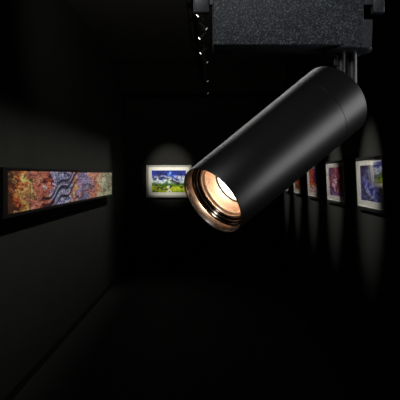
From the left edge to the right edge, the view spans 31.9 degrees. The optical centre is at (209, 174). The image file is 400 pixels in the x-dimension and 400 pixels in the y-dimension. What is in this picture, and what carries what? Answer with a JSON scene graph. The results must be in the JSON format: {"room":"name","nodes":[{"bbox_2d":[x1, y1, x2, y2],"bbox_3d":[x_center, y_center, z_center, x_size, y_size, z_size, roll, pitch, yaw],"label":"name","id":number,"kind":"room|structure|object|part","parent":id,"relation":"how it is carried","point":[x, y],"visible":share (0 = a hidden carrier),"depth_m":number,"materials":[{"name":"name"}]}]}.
{"room":"museum","nodes":[
{"label":"museum","id":0,"kind":"room"},
{"bbox_2d":[0,0,124,399],"bbox_3d":[-2.075,-0.095,7.575,0.150,4.710,18.150,0,0,0],"label":"wall","id":1,"kind":"structure","parent":0,"point":[62,104],"depth_m":9.00,"materials":[{"name":"paint"}]},
{"bbox_2d":[0,167,112,218],"bbox_3d":[-1.946,0.166,9.996,0.108,0.475,7.188,0,0,0],"label":"painting","id":2,"kind":"object","parent":1,"relation":"attached to","point":[23,191],"visible":1,"depth_m":8.13},
{"bbox_2d":[2,267,125,399],"bbox_3d":[-1.992,2.210,7.500,0.015,0.100,18.000,0,0,0],"label":"baseboard","id":3,"kind":"structure","parent":1,"relation":"attached to","point":[17,388],"depth_m":8.94,"materials":[{"name":"black"}]},
{"bbox_2d":[68,0,293,64],"bbox_3d":[-0.150,-2.525,7.575,4.000,0.150,18.150,0,0,0],"label":"ceiling","id":4,"kind":"structure","parent":0,"point":[135,32],"depth_m":12.21,"materials":[{"name":"black paint"}]},
{"bbox_2d":[186,0,195,65],"bbox_3d":[-0.325,-2.440,8.800,0.020,0.020,13.600,0,0,0],"label":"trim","id":5,"kind":"structure","parent":4,"relation":"attached to","point":[186,0],"depth_m":11.69,"materials":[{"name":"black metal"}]},
{"bbox_2d":[201,15,206,88],"bbox_3d":[-0.090,-2.160,10.400,0.036,0.580,9.800,0,0,0],"label":"track","id":6,"kind":"object","parent":4,"relation":"hanging from","point":[202,16],"visible":0.46,"depth_m":10.77,"materials":[{"name":"black metal"}]},
{"bbox_2d":[198,29,206,39],"bbox_3d":[-0.098,-1.802,8.993,0.119,0.136,0.080,0,0,0],"label":"spotlight","id":7,"kind":"object","parent":6,"relation":"attached to","point":[204,33],"visible":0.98,"depth_m":8.97,"materials":[{"name":"black metal"}]},
{"bbox_2d":[198,19,207,30],"bbox_3d":[-0.082,-1.802,8.410,0.119,0.136,0.080,0,0,0],"label":"spotlight","id":8,"kind":"object","parent":6,"relation":"attached to","point":[200,23],"visible":1,"depth_m":8.39,"materials":[{"name":"black metal"}]},
{"bbox_2d":[199,45,206,54],"bbox_3d":[-0.098,-1.802,10.098,0.119,0.136,0.080,0,0,0],"label":"spotlight","id":9,"kind":"object","parent":6,"relation":"attached to","point":[204,49],"visible":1,"depth_m":10.07,"materials":[{"name":"black metal"}]},
{"bbox_2d":[201,55,208,63],"bbox_3d":[-0.082,-1.802,10.903,0.119,0.136,0.080,0,0,0],"label":"spotlight","id":10,"kind":"object","parent":6,"relation":"attached to","point":[203,58],"visible":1,"depth_m":10.88,"materials":[{"name":"black metal"}]},
{"bbox_3d":[0.088,-1.328,0.800,1.100,2.245,0.028,0,0,0],"label":"track","id":11,"kind":"object","parent":4,"relation":"hanging from","visible":0},
{"bbox_2d":[184,0,383,232],"bbox_3d":[0.068,-0.073,0.781,0.239,0.264,0.146,0,0,-32],"label":"track spotlight","id":12,"kind":"object","parent":11,"relation":"attached to","point":[267,155],"visible":1,"depth_m":0.76,"materials":[{"name":"black metal"}]},
{"bbox_3d":[0.150,-0.111,0.800,0.010,0.061,0.010,0,0,0],"label":"stem","id":13,"kind":"part","parent":12,"relation":"part of","materials":[{"name":"black metal"}]},
{"bbox_3d":[0.163,-0.111,0.800,0.011,0.061,0.011,0,0,0],"label":"stem","id":14,"kind":"part","parent":12,"relation":"part of","materials":[{"name":"black metal"}]},
{"bbox_2d":[13,271,376,399],"bbox_3d":[-0.150,2.335,7.575,4.000,0.150,18.150,0,0,0],"label":"floor","id":15,"kind":"structure","parent":0,"point":[153,335],"depth_m":9.22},
{"bbox_2d":[125,97,281,266],"bbox_3d":[-0.150,-0.095,16.575,3.700,4.710,0.150,0,0,0],"label":"wall","id":16,"kind":"structure","parent":0,"point":[159,231],"depth_m":16.50,"materials":[{"name":"black paint"}]},
{"bbox_2d":[146,165,190,196],"bbox_3d":[-0.966,0.148,16.475,1.058,0.756,0.050,0,0,0],"label":"framed picture","id":17,"kind":"object","parent":16,"relation":"attached to","point":[161,180],"visible":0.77,"depth_m":16.46,"materials":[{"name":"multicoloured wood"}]},
{"bbox_2d":[152,170,185,191],"bbox_3d":[-0.966,0.148,16.459,0.814,0.522,0.004,0,0,0],"label":"artwork","id":18,"kind":"object","parent":17,"relation":"attached to","point":[162,180],"depth_m":16.46},
{"bbox_2d":[120,65,285,96],"bbox_3d":[-0.150,-2.140,16.050,3.700,0.620,0.900,0,0,0],"label":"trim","id":19,"kind":"structure","parent":16,"relation":"attached to","point":[135,80],"depth_m":15.60,"materials":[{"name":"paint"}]},
{"bbox_2d":[126,267,281,270],"bbox_3d":[-0.150,2.210,16.492,3.670,0.100,0.015,0,0,0],"label":"baseboard","id":20,"kind":"structure","parent":16,"relation":"attached to","point":[127,268],"depth_m":16.48,"materials":[{"name":"black"}]},
{"bbox_2d":[282,0,399,399],"bbox_3d":[1.775,-0.095,7.575,0.150,4.710,18.150,0,0,0],"label":"wall","id":21,"kind":"structure","parent":0,"point":[345,260],"depth_m":7.75,"materials":[{"name":"paint"}]},
{"bbox_2d":[284,185,291,192],"bbox_3d":[1.666,0.094,15.028,0.071,0.566,1.105,0,0,0],"label":"framed picture","id":22,"kind":"object","parent":21,"relation":"attached to","point":[289,190],"visible":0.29,"depth_m":14.57,"materials":[{"name":"brown wood"}]},
{"bbox_2d":[294,175,304,195],"bbox_3d":[1.666,0.094,13.181,0.071,0.566,1.241,0,0,0],"label":"framed picture","id":23,"kind":"object","parent":21,"relation":"attached to","point":[299,189],"visible":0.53,"depth_m":12.83,"materials":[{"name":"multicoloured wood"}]},
{"bbox_3d":[1.646,0.095,13.181,0.002,0.472,1.142,-3,0,0],"label":"glass","id":24,"kind":"part","parent":23,"relation":"part of","materials":[{"name":"glass"}]},
{"bbox_2d":[307,162,322,199],"bbox_3d":[1.666,0.094,11.208,0.071,0.566,1.274,0,0,0],"label":"framed picture","id":25,"kind":"object","parent":21,"relation":"attached to","point":[314,176],"visible":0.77,"depth_m":10.98,"materials":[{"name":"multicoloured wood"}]},
{"bbox_2d":[309,168,317,192],"bbox_3d":[1.652,0.085,11.167,0.004,0.381,0.936,-3,0,0],"label":"artwork","id":26,"kind":"object","parent":25,"relation":"attached to","point":[313,173],"depth_m":11.15},
{"bbox_2d":[282,267,386,399],"bbox_3d":[1.692,2.210,7.500,0.015,0.100,18.000,0,0,0],"label":"baseboard","id":27,"kind":"structure","parent":21,"relation":"attached to","point":[354,363],"depth_m":8.95,"materials":[{"name":"black"}]},
{"bbox_2d":[325,160,348,205],"bbox_3d":[1.666,0.094,9.226,0.071,0.566,1.361,0,0,0],"label":"framed picture","id":28,"kind":"object","parent":21,"relation":"attached to","point":[337,187],"visible":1,"depth_m":9.04,"materials":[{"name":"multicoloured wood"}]},
{"bbox_2d":[329,167,343,196],"bbox_3d":[1.652,0.085,9.183,0.004,0.381,1.004,-3,0,0],"label":"artwork","id":29,"kind":"object","parent":28,"relation":"attached to","point":[336,183],"depth_m":9.16},
{"bbox_2d":[355,155,388,214],"bbox_3d":[1.666,0.094,7.253,0.071,0.566,1.246,0,0,0],"label":"framed picture","id":30,"kind":"object","parent":21,"relation":"attached to","point":[372,190],"visible":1,"depth_m":7.09,"materials":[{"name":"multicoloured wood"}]},
{"bbox_2d":[360,165,381,202],"bbox_3d":[1.652,0.085,7.213,0.004,0.381,0.915,-3,0,0],"label":"artwork","id":31,"kind":"object","parent":30,"relation":"attached to","point":[370,175],"depth_m":7.18}
]}

